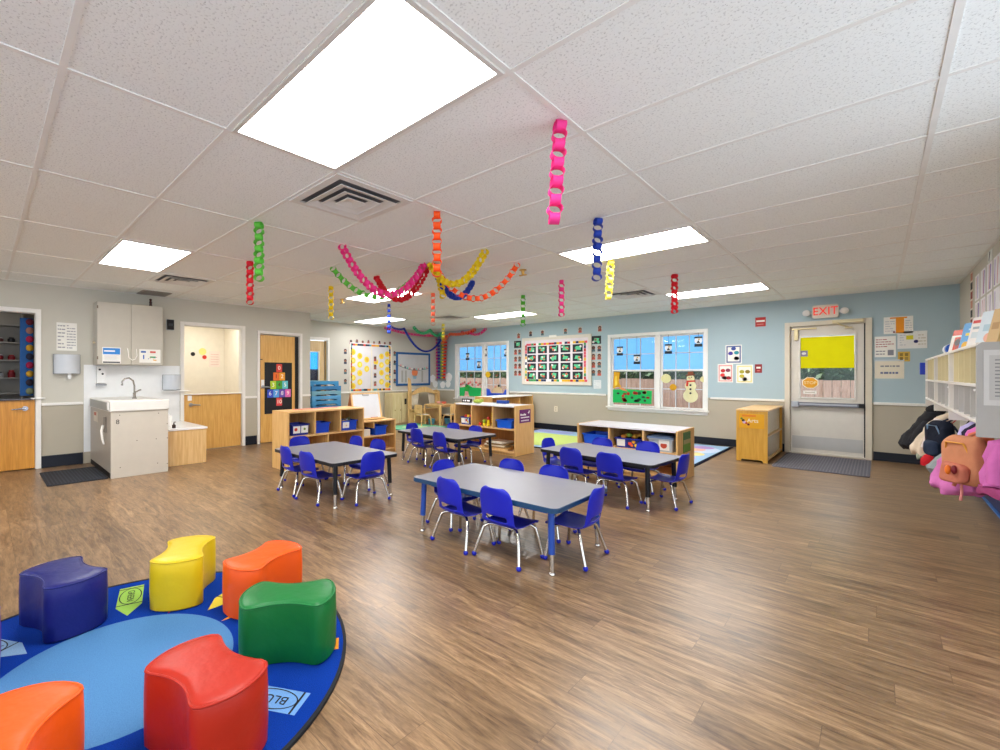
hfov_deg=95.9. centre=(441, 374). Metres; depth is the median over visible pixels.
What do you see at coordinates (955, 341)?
picture book
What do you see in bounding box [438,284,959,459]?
wall
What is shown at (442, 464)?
chair
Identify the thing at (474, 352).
film
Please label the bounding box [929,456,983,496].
jacket
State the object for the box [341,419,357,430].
storage bin
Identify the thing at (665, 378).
disc
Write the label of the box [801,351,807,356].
sticker
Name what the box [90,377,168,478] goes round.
sink cabinet
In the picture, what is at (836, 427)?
door
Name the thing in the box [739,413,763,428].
sign
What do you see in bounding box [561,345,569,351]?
picture card
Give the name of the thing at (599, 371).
photo card
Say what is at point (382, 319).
recessed light
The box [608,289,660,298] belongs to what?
ceiling vent
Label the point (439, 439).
chair
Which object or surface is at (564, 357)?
picture card
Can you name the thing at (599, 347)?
photo card
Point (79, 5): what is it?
grid
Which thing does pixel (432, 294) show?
chain
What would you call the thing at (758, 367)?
fire alarm
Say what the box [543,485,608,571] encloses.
chair
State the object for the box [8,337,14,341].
paint jar
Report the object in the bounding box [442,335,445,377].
chain
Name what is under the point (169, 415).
bottle
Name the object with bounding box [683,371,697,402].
snowman
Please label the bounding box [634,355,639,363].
globe
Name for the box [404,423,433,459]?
chair
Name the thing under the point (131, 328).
upper cabinet
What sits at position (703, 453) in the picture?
rug
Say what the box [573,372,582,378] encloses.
picture card
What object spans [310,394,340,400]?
cot
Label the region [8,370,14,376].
paint jar
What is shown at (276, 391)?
number card
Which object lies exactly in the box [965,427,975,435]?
jacket
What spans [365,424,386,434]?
storage bin
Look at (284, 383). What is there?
number card
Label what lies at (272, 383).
number card
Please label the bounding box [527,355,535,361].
picture card
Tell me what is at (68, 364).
dispenser
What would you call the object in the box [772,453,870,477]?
floor mat
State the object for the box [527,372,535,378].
picture card
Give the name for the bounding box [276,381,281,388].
number card
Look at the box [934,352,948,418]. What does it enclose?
rack
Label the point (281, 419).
shelf unit
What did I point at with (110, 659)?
round rug
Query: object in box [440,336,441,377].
chain
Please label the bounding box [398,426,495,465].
table
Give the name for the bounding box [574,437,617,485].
chair
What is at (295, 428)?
storage bin
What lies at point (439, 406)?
table
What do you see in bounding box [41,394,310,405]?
trim
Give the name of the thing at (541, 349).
picture card
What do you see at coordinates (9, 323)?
wire shelf
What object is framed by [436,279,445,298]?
chain
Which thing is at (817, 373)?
hedge
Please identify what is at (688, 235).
recessed light
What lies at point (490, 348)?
film
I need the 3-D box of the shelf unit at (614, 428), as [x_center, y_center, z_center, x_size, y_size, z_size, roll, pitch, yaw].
[2.389,0.915,5.587,1.210,0.580,0.590,0,0,45]
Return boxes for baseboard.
[41,435,256,467]
[442,414,920,464]
[984,495,999,513]
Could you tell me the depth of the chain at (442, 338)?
12.14 m
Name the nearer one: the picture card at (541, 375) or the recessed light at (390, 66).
the recessed light at (390, 66)
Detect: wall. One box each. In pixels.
[0,279,309,462]
[0,312,278,398]
[310,320,437,417]
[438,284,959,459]
[960,240,999,439]
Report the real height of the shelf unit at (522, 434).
0.745 m
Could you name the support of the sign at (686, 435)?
attached to the shelf unit at (614, 428)
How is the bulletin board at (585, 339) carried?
attached to the wall at (933, 309)
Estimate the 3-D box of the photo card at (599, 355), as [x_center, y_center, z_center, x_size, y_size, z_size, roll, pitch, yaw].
[3.212,-0.380,9.146,0.100,0.140,0.003,0,0,44]
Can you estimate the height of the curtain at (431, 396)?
0.330 m
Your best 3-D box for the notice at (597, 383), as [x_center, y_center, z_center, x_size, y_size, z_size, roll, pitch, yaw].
[3.183,0.193,9.172,0.160,0.175,0.004,0,0,44]
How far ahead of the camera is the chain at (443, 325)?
10.34 m
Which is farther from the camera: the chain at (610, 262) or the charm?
the chain at (610, 262)
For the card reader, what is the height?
0.165 m
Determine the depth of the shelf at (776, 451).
6.56 m
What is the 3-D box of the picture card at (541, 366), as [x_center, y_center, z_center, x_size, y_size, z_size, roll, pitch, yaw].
[2.254,-0.184,10.055,0.228,0.162,0.003,0,0,44]
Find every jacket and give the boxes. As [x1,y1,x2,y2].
[898,405,946,448]
[909,413,953,455]
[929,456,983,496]
[957,422,973,434]
[961,423,975,434]
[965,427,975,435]
[967,431,993,441]
[976,439,999,500]
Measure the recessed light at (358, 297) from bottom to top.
0.010 m
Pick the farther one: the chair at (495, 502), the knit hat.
the knit hat
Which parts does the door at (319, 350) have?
pane, glazing frame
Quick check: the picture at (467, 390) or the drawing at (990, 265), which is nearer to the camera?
the drawing at (990, 265)
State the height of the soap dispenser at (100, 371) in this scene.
0.260 m
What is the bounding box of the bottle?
[168,414,171,426]
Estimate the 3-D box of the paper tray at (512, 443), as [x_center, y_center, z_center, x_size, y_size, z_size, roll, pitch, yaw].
[0.937,1.065,7.002,0.360,0.021,0.320,0,0,37]
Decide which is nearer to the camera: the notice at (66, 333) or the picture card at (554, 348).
the notice at (66, 333)
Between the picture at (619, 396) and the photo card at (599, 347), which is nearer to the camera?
the picture at (619, 396)
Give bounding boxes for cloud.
[430,375,435,381]
[445,373,451,381]
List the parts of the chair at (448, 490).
leg, leg, leg, leg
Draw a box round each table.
[275,441,396,508]
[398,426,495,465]
[414,463,606,576]
[424,403,453,425]
[540,442,679,511]
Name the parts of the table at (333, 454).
leg, leg, leg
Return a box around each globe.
[617,346,622,355]
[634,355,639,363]
[665,335,671,353]
[694,333,701,346]
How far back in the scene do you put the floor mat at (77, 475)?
5.28 m
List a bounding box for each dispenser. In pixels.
[53,354,79,378]
[96,367,106,385]
[162,375,180,389]
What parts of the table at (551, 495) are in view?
leg, apron rail, leg, leg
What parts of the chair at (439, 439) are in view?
leg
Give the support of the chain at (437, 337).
attached to the wall at (933, 309)
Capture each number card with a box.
[267,389,272,397]
[270,381,275,388]
[273,372,278,380]
[273,389,278,396]
[276,364,281,371]
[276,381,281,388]
[276,398,281,405]
[279,373,284,379]
[279,389,284,396]
[282,381,287,388]
[285,389,290,396]
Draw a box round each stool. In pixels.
[0,617,0,656]
[0,681,84,749]
[19,556,107,643]
[144,634,267,749]
[149,535,215,611]
[222,540,301,619]
[238,578,335,664]
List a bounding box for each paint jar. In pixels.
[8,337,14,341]
[8,355,14,359]
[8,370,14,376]
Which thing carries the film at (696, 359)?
attached to the window at (658, 388)
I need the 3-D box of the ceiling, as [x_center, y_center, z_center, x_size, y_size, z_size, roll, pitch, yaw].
[-1.354,-1.225,4.314,9.885,0.080,13.700,0,0,44]
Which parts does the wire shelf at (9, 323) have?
shelf, shelf, shelf, shelf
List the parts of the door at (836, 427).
kick plate, glazing frame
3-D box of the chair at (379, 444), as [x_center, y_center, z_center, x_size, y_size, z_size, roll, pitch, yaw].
[-0.797,0.960,4.870,0.389,0.490,0.336,0,0,41]
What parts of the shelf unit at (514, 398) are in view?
panel, panel, panel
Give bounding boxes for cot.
[310,381,338,385]
[310,385,340,391]
[310,390,340,396]
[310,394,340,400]
[310,399,340,406]
[310,404,340,407]
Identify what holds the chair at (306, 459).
on the floor
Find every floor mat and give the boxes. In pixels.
[40,467,107,486]
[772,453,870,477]
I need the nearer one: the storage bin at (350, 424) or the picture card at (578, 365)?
the storage bin at (350, 424)
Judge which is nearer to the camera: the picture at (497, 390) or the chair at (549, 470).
the chair at (549, 470)
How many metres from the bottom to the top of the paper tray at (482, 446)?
0.021 m
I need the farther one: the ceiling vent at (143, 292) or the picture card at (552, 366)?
the picture card at (552, 366)
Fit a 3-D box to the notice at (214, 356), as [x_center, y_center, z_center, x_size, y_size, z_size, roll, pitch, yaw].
[-4.592,-0.320,9.043,0.004,0.320,0.210,0,0,44]
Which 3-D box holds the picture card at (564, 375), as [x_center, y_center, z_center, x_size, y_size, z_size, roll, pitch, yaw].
[2.662,0.009,9.659,0.228,0.162,0.003,0,0,44]
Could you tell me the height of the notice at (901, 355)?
0.135 m
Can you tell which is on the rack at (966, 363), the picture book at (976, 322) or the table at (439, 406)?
the picture book at (976, 322)
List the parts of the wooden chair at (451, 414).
backrest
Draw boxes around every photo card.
[597,345,601,351]
[597,353,601,359]
[597,361,601,367]
[597,369,601,375]
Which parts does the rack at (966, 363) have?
panel, panel, panel, panel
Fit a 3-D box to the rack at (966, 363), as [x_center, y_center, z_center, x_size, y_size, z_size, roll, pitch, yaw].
[3.623,0.083,2.893,0.360,0.535,1.360,0,0,44]
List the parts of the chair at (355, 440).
leg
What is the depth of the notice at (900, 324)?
6.16 m
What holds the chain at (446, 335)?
attached to the wall at (933, 309)
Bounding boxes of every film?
[460,346,481,370]
[488,345,505,369]
[614,337,654,369]
[663,335,702,368]
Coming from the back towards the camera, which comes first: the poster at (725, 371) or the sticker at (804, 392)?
the poster at (725, 371)
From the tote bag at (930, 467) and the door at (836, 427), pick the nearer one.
the tote bag at (930, 467)
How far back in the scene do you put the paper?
6.71 m
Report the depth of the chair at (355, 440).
5.25 m
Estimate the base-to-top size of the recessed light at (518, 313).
0.010 m
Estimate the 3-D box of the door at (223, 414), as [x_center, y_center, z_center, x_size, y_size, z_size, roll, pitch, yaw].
[-3.740,0.186,7.323,0.168,2.037,0.994,0,0,44]
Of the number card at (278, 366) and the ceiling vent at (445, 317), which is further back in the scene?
the ceiling vent at (445, 317)
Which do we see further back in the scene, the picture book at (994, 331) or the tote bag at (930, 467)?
the tote bag at (930, 467)
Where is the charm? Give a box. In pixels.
[944,465,956,473]
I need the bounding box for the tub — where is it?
[649,439,675,452]
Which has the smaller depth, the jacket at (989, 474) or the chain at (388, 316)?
the jacket at (989, 474)
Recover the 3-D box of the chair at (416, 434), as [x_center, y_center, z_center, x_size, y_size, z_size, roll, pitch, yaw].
[-0.248,0.960,6.102,0.336,0.490,0.389,0,0,-43]
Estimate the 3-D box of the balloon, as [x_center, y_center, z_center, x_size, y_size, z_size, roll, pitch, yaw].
[-0.714,-0.033,11.752,0.003,0.275,0.210,0,0,44]
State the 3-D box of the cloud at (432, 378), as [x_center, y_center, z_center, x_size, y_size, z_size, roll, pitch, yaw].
[-0.256,0.098,12.239,0.005,0.215,0.222,0,0,44]
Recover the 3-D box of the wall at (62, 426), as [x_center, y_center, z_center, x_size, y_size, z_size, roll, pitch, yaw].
[-5.681,-0.010,5.361,0.120,2.430,8.970,0,0,44]
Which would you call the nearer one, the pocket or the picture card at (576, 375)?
the pocket
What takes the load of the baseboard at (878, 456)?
attached to the wall at (933, 309)
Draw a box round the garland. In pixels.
[398,364,427,370]
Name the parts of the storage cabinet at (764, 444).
panel, panel, sliding panel, sliding panel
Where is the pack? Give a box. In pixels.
[364,429,369,435]
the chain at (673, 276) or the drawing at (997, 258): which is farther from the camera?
the chain at (673, 276)
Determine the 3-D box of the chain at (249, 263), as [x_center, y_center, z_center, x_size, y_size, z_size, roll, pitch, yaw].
[-1.996,-0.958,4.654,0.075,0.454,0.071,0,0,-2]
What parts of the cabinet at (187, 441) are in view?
panel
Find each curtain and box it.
[412,393,418,405]
[428,393,434,403]
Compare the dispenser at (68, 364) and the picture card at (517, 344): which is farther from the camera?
the picture card at (517, 344)
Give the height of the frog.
0.075 m
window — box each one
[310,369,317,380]
[453,341,508,401]
[606,329,708,415]
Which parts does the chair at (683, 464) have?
leg, leg, leg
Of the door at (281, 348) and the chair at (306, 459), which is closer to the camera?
the chair at (306, 459)
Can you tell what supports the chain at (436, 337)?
attached to the wall at (933, 309)
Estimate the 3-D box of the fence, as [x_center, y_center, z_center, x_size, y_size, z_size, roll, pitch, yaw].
[0.823,0.724,16.816,21.742,1.262,0.075,0,0,44]
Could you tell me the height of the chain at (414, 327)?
0.204 m
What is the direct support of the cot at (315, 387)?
on the cot at (317, 392)
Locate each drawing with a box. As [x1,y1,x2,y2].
[975,273,979,301]
[975,300,979,317]
[981,267,985,296]
[981,296,985,316]
[987,260,992,292]
[987,291,992,310]
[988,248,992,262]
[994,253,999,286]
[994,286,999,309]
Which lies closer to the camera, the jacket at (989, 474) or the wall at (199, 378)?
the jacket at (989, 474)
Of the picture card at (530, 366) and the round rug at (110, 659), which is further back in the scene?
the picture card at (530, 366)
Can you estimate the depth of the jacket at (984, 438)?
2.89 m
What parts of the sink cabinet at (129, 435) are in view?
panel, panel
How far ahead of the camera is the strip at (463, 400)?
7.47 m
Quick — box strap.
[959,485,962,500]
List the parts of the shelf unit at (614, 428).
panel, panel, shelf, panel, panel, panel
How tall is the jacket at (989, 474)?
0.344 m
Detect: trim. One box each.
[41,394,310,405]
[341,389,437,392]
[438,389,928,405]
[982,496,999,517]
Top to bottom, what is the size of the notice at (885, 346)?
0.290 m
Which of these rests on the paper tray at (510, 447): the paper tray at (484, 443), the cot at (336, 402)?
the paper tray at (484, 443)
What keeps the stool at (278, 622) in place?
on the round rug at (110, 659)
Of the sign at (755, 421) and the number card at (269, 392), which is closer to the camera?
the sign at (755, 421)
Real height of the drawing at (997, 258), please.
0.265 m
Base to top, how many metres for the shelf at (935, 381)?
0.020 m
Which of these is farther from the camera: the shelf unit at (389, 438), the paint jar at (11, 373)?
the shelf unit at (389, 438)
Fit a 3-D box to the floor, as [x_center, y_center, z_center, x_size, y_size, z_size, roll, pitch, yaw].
[-1.417,1.235,4.249,9.885,0.060,13.520,0,0,44]
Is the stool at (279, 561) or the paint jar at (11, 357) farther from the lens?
the paint jar at (11, 357)
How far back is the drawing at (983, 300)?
4.46 m
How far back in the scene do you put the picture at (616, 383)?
8.92 m
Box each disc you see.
[661,374,670,382]
[670,384,676,390]
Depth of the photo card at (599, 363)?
9.14 m
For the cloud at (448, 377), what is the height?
0.258 m
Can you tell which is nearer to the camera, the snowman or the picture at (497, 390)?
the snowman
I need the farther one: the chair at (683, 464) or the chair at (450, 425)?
the chair at (450, 425)
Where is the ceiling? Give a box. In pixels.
[0,0,999,331]
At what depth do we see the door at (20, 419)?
5.68 m
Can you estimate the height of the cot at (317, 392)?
0.113 m
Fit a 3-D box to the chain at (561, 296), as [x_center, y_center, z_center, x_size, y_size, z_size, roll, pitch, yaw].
[1.490,-0.957,5.585,0.073,0.456,0.079,0,0,-9]
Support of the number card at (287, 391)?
attached to the poster at (269, 367)
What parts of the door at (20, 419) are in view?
handle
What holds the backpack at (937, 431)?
hanging from the rack at (941, 362)
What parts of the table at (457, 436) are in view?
leg, apron rail, leg, leg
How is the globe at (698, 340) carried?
attached to the window at (658, 388)
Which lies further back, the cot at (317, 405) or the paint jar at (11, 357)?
the cot at (317, 405)
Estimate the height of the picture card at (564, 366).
0.162 m
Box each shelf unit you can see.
[272,406,363,471]
[364,418,395,451]
[454,402,533,456]
[475,394,532,404]
[577,420,693,483]
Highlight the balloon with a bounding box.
[412,369,417,378]
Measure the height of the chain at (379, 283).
0.368 m
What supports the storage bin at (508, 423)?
on the shelf unit at (522, 434)
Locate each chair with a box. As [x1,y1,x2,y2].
[277,445,318,497]
[284,436,326,484]
[294,450,341,506]
[327,435,361,484]
[342,450,390,506]
[347,439,388,490]
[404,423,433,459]
[407,428,439,466]
[414,405,431,425]
[426,459,483,531]
[429,431,463,467]
[430,476,495,554]
[431,423,462,456]
[442,405,453,425]
[452,425,485,462]
[472,485,543,571]
[473,458,529,530]
[516,464,576,543]
[542,438,578,480]
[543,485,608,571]
[560,447,600,484]
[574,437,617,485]
[596,452,642,509]
[617,441,665,494]
[643,453,692,510]
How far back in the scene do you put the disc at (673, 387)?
8.19 m
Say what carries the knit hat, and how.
hanging from the rack at (941, 362)
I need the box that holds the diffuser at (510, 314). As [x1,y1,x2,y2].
[478,312,533,318]
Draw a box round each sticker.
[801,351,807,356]
[803,391,816,393]
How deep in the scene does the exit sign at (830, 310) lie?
6.66 m
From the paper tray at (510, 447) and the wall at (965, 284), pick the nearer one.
the wall at (965, 284)
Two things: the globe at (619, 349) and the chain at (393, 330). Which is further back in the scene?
the chain at (393, 330)
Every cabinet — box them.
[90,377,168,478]
[92,301,162,365]
[168,421,207,466]
[385,392,407,423]
[736,405,782,463]
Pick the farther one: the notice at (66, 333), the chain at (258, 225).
the notice at (66, 333)
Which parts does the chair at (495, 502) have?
leg, leg, leg, leg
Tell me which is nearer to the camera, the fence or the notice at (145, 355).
the notice at (145, 355)
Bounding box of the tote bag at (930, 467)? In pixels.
[925,426,975,472]
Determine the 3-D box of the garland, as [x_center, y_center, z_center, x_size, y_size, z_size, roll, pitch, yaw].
[-0.731,-0.195,11.719,0.012,0.154,1.073,0,0,44]
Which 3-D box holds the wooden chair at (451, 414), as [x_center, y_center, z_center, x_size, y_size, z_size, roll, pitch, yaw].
[0.215,0.956,10.667,0.307,0.501,0.328,0,0,-40]
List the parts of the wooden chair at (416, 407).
backrest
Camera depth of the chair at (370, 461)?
4.22 m
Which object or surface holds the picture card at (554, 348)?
attached to the bulletin board at (585, 339)
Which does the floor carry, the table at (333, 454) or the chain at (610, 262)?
the table at (333, 454)
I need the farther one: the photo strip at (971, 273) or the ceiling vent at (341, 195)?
the photo strip at (971, 273)
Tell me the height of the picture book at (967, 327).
0.199 m
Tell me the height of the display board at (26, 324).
1.030 m
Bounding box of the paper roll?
[942,344,949,352]
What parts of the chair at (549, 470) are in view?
leg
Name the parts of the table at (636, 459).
leg, apron rail, leg, leg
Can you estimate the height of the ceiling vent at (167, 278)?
0.029 m
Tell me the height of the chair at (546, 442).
0.490 m
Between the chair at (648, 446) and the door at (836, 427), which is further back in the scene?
the door at (836, 427)
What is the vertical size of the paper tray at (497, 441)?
0.021 m
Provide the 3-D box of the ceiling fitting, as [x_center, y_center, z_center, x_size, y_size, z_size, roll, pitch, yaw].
[0.911,-1.151,5.041,0.090,0.067,0.084,0,0,44]
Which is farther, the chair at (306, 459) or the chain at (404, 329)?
the chain at (404, 329)
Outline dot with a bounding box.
[199,348,205,354]
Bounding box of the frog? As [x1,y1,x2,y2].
[473,399,483,402]
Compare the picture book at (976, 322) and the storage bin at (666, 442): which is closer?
the picture book at (976, 322)
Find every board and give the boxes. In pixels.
[20,318,33,395]
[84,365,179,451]
[349,342,391,392]
[522,334,591,385]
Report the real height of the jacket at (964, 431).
0.334 m
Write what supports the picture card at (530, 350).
attached to the bulletin board at (585, 339)
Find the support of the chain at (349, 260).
hanging from the ceiling
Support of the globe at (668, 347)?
attached to the window at (658, 388)
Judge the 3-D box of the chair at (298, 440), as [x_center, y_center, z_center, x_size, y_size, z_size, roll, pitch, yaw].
[-1.563,0.960,5.117,0.336,0.490,0.389,0,0,44]
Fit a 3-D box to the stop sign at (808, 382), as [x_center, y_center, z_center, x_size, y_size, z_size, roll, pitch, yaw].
[5.634,0.120,6.853,0.194,0.171,0.006,0,0,44]
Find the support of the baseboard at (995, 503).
attached to the wall at (965, 284)
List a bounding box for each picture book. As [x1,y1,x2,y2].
[948,330,962,351]
[958,323,971,347]
[966,317,981,345]
[975,310,993,342]
[986,309,999,341]
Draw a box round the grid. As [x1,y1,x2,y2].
[0,0,999,331]
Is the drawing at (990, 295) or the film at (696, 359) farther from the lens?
the film at (696, 359)
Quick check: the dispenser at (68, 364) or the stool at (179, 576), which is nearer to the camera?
the stool at (179, 576)
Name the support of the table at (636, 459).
on the floor
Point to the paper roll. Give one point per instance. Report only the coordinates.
(945, 349)
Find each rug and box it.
[0,571,345,749]
[396,423,446,429]
[534,429,732,466]
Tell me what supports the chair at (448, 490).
on the floor
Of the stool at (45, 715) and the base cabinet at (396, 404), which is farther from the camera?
the base cabinet at (396, 404)
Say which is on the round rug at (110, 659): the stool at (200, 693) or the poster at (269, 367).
the stool at (200, 693)
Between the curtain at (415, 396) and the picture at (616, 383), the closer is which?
the picture at (616, 383)
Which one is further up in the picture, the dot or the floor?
the dot
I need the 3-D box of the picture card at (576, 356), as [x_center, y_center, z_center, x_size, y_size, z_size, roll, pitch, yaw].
[2.865,-0.377,9.461,0.228,0.162,0.003,0,0,44]
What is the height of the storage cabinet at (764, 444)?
0.723 m
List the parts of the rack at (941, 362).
panel, panel, panel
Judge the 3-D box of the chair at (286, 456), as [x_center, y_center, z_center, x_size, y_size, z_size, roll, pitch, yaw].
[-1.489,0.960,4.624,0.336,0.490,0.389,0,0,-44]
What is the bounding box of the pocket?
[920,363,924,374]
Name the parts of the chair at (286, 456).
leg, leg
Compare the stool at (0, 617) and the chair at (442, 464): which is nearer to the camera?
the stool at (0, 617)
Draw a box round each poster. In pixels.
[264,362,291,413]
[718,364,732,381]
[725,345,741,363]
[736,365,752,382]
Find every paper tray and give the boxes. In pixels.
[482,446,513,450]
[484,443,513,447]
[484,445,513,448]
[486,439,513,443]
[487,442,513,445]
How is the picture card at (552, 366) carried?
attached to the bulletin board at (585, 339)
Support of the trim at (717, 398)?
attached to the wall at (933, 309)
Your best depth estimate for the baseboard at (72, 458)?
5.96 m
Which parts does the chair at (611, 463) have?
leg, leg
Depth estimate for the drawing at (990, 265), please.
4.19 m
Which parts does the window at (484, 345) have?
sill, sash, sash, sash, sash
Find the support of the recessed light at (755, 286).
in the ceiling
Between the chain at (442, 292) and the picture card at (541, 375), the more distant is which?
the picture card at (541, 375)
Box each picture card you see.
[514,341,520,347]
[527,346,535,353]
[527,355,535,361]
[527,363,535,370]
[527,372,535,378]
[538,346,546,352]
[538,354,546,361]
[538,363,546,369]
[538,372,546,378]
[549,345,557,352]
[549,354,557,361]
[549,363,557,369]
[549,372,557,378]
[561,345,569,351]
[561,354,569,360]
[561,363,569,369]
[561,372,569,378]
[573,344,582,351]
[573,353,582,360]
[573,362,582,369]
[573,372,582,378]
[592,336,600,343]
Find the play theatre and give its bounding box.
[408,378,439,422]
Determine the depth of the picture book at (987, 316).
2.73 m
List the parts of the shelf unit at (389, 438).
panel, panel, shelf, panel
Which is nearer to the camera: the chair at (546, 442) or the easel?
the chair at (546, 442)
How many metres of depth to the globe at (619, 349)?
8.87 m
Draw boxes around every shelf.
[0,313,22,398]
[768,428,781,436]
[768,449,781,460]
[934,380,947,383]
[949,381,975,386]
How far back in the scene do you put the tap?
6.05 m
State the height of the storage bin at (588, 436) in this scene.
0.126 m
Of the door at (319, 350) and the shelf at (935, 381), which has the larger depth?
the door at (319, 350)
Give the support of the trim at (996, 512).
attached to the wall at (965, 284)
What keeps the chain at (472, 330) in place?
hanging from the ceiling
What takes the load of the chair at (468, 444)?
on the floor
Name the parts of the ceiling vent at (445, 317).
frame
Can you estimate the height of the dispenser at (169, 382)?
0.232 m
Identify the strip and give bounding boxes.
[462,399,471,402]
[970,271,972,322]
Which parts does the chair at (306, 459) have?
leg, leg, leg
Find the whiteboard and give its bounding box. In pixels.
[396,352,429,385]
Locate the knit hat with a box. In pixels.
[920,420,955,465]
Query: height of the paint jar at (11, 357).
0.072 m
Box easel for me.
[348,392,383,419]
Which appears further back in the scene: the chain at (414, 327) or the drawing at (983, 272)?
the chain at (414, 327)
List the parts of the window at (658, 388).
sash, sash, sill, sash, sash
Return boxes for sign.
[519,409,530,422]
[683,431,690,452]
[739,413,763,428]
[802,304,848,318]
[802,377,817,387]
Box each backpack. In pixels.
[923,418,957,457]
[939,433,987,486]
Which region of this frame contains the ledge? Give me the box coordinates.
[161,390,190,391]
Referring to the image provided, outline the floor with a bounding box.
[0,420,999,749]
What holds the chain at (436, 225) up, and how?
hanging from the ceiling
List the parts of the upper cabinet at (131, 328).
door, door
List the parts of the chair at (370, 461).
leg, leg, leg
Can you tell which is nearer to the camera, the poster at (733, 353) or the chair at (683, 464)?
the chair at (683, 464)
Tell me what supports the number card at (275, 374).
attached to the poster at (269, 367)
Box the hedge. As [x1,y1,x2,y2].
[460,368,853,407]
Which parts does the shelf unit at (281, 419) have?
panel, panel, panel, shelf, panel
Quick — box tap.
[121,377,140,398]
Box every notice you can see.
[56,322,76,350]
[102,347,120,362]
[139,349,159,362]
[209,351,219,366]
[594,380,600,388]
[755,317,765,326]
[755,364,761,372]
[875,336,895,356]
[875,359,903,378]
[884,316,912,333]
[897,330,926,348]
[898,351,909,361]
[984,350,999,405]
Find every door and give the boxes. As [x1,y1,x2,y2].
[0,306,44,471]
[180,321,244,448]
[257,330,301,443]
[310,337,329,404]
[785,317,871,459]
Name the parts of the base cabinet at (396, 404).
door, door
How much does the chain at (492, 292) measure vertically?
0.420 m
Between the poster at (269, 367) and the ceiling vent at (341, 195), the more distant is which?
the poster at (269, 367)
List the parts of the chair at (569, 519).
leg, leg, leg, leg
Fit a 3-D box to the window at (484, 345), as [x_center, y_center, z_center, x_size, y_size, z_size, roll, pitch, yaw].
[0.989,-0.066,11.338,1.779,1.512,0.160,0,0,44]
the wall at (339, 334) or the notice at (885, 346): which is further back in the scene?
the wall at (339, 334)
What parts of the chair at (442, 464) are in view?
leg, leg, leg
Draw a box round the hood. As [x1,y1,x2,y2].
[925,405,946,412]
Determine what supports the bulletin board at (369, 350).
attached to the wall at (339, 334)
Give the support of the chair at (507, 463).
on the floor
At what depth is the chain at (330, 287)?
5.94 m
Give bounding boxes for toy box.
[497,400,508,403]
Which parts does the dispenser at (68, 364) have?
plate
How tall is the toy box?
0.046 m
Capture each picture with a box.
[460,381,480,395]
[486,385,505,395]
[613,372,627,391]
[613,389,651,403]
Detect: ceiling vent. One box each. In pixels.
[136,290,171,296]
[148,273,215,286]
[289,173,412,221]
[429,315,468,320]
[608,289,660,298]
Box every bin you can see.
[289,422,309,435]
[316,421,330,432]
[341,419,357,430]
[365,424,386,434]
[444,418,449,423]
[460,416,470,424]
[496,418,513,428]
[582,431,607,443]
[614,436,641,448]
[647,433,675,452]
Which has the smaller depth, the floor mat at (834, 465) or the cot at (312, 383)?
the floor mat at (834, 465)
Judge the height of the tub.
0.150 m
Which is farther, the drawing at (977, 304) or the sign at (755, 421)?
the sign at (755, 421)
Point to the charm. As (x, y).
(947, 469)
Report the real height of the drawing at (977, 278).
0.265 m
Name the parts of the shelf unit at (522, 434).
panel, shelf, panel, panel, panel, panel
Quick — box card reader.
[166,319,173,329]
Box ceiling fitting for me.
[519,269,526,275]
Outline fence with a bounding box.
[460,377,853,407]
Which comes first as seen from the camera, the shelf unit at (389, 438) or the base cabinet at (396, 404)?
the shelf unit at (389, 438)
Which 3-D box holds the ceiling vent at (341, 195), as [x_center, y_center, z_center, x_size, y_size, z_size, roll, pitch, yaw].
[-0.616,-1.171,3.029,0.590,0.029,0.590,0,0,44]
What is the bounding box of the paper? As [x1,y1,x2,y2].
[801,335,853,367]
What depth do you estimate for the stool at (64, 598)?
2.08 m
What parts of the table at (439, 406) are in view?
leg, leg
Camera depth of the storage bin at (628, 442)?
5.41 m
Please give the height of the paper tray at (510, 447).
0.021 m
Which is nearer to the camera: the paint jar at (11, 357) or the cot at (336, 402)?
the paint jar at (11, 357)
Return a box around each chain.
[246,261,253,304]
[253,222,264,281]
[328,286,333,319]
[330,267,426,300]
[338,243,426,298]
[374,266,428,302]
[384,326,434,336]
[387,304,390,333]
[391,326,440,351]
[413,326,441,336]
[427,249,488,287]
[430,293,434,321]
[432,211,441,276]
[433,263,519,301]
[435,278,474,299]
[435,337,437,379]
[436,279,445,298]
[437,337,439,379]
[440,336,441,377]
[441,324,444,339]
[441,328,475,343]
[441,338,443,378]
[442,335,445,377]
[444,335,447,379]
[470,328,486,335]
[520,295,525,326]
[546,119,566,224]
[558,280,564,316]
[591,218,602,281]
[605,260,614,299]
[671,274,677,313]
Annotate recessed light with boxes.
[96,239,193,272]
[232,0,503,170]
[344,288,423,302]
[353,317,407,323]
[474,311,536,319]
[556,225,710,264]
[664,282,770,298]
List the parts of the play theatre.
tall post, arch panel, panel, post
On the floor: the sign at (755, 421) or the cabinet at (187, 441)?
the cabinet at (187, 441)
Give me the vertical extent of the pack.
0.100 m
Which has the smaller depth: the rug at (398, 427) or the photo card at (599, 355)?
the photo card at (599, 355)
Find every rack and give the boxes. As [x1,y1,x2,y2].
[925,357,933,404]
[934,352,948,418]
[949,342,999,437]
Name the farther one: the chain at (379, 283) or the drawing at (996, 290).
the chain at (379, 283)
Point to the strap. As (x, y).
(961, 486)
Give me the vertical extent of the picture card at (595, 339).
0.165 m
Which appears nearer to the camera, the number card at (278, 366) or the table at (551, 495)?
the table at (551, 495)
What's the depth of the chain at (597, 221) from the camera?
3.37 m
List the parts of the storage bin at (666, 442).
lid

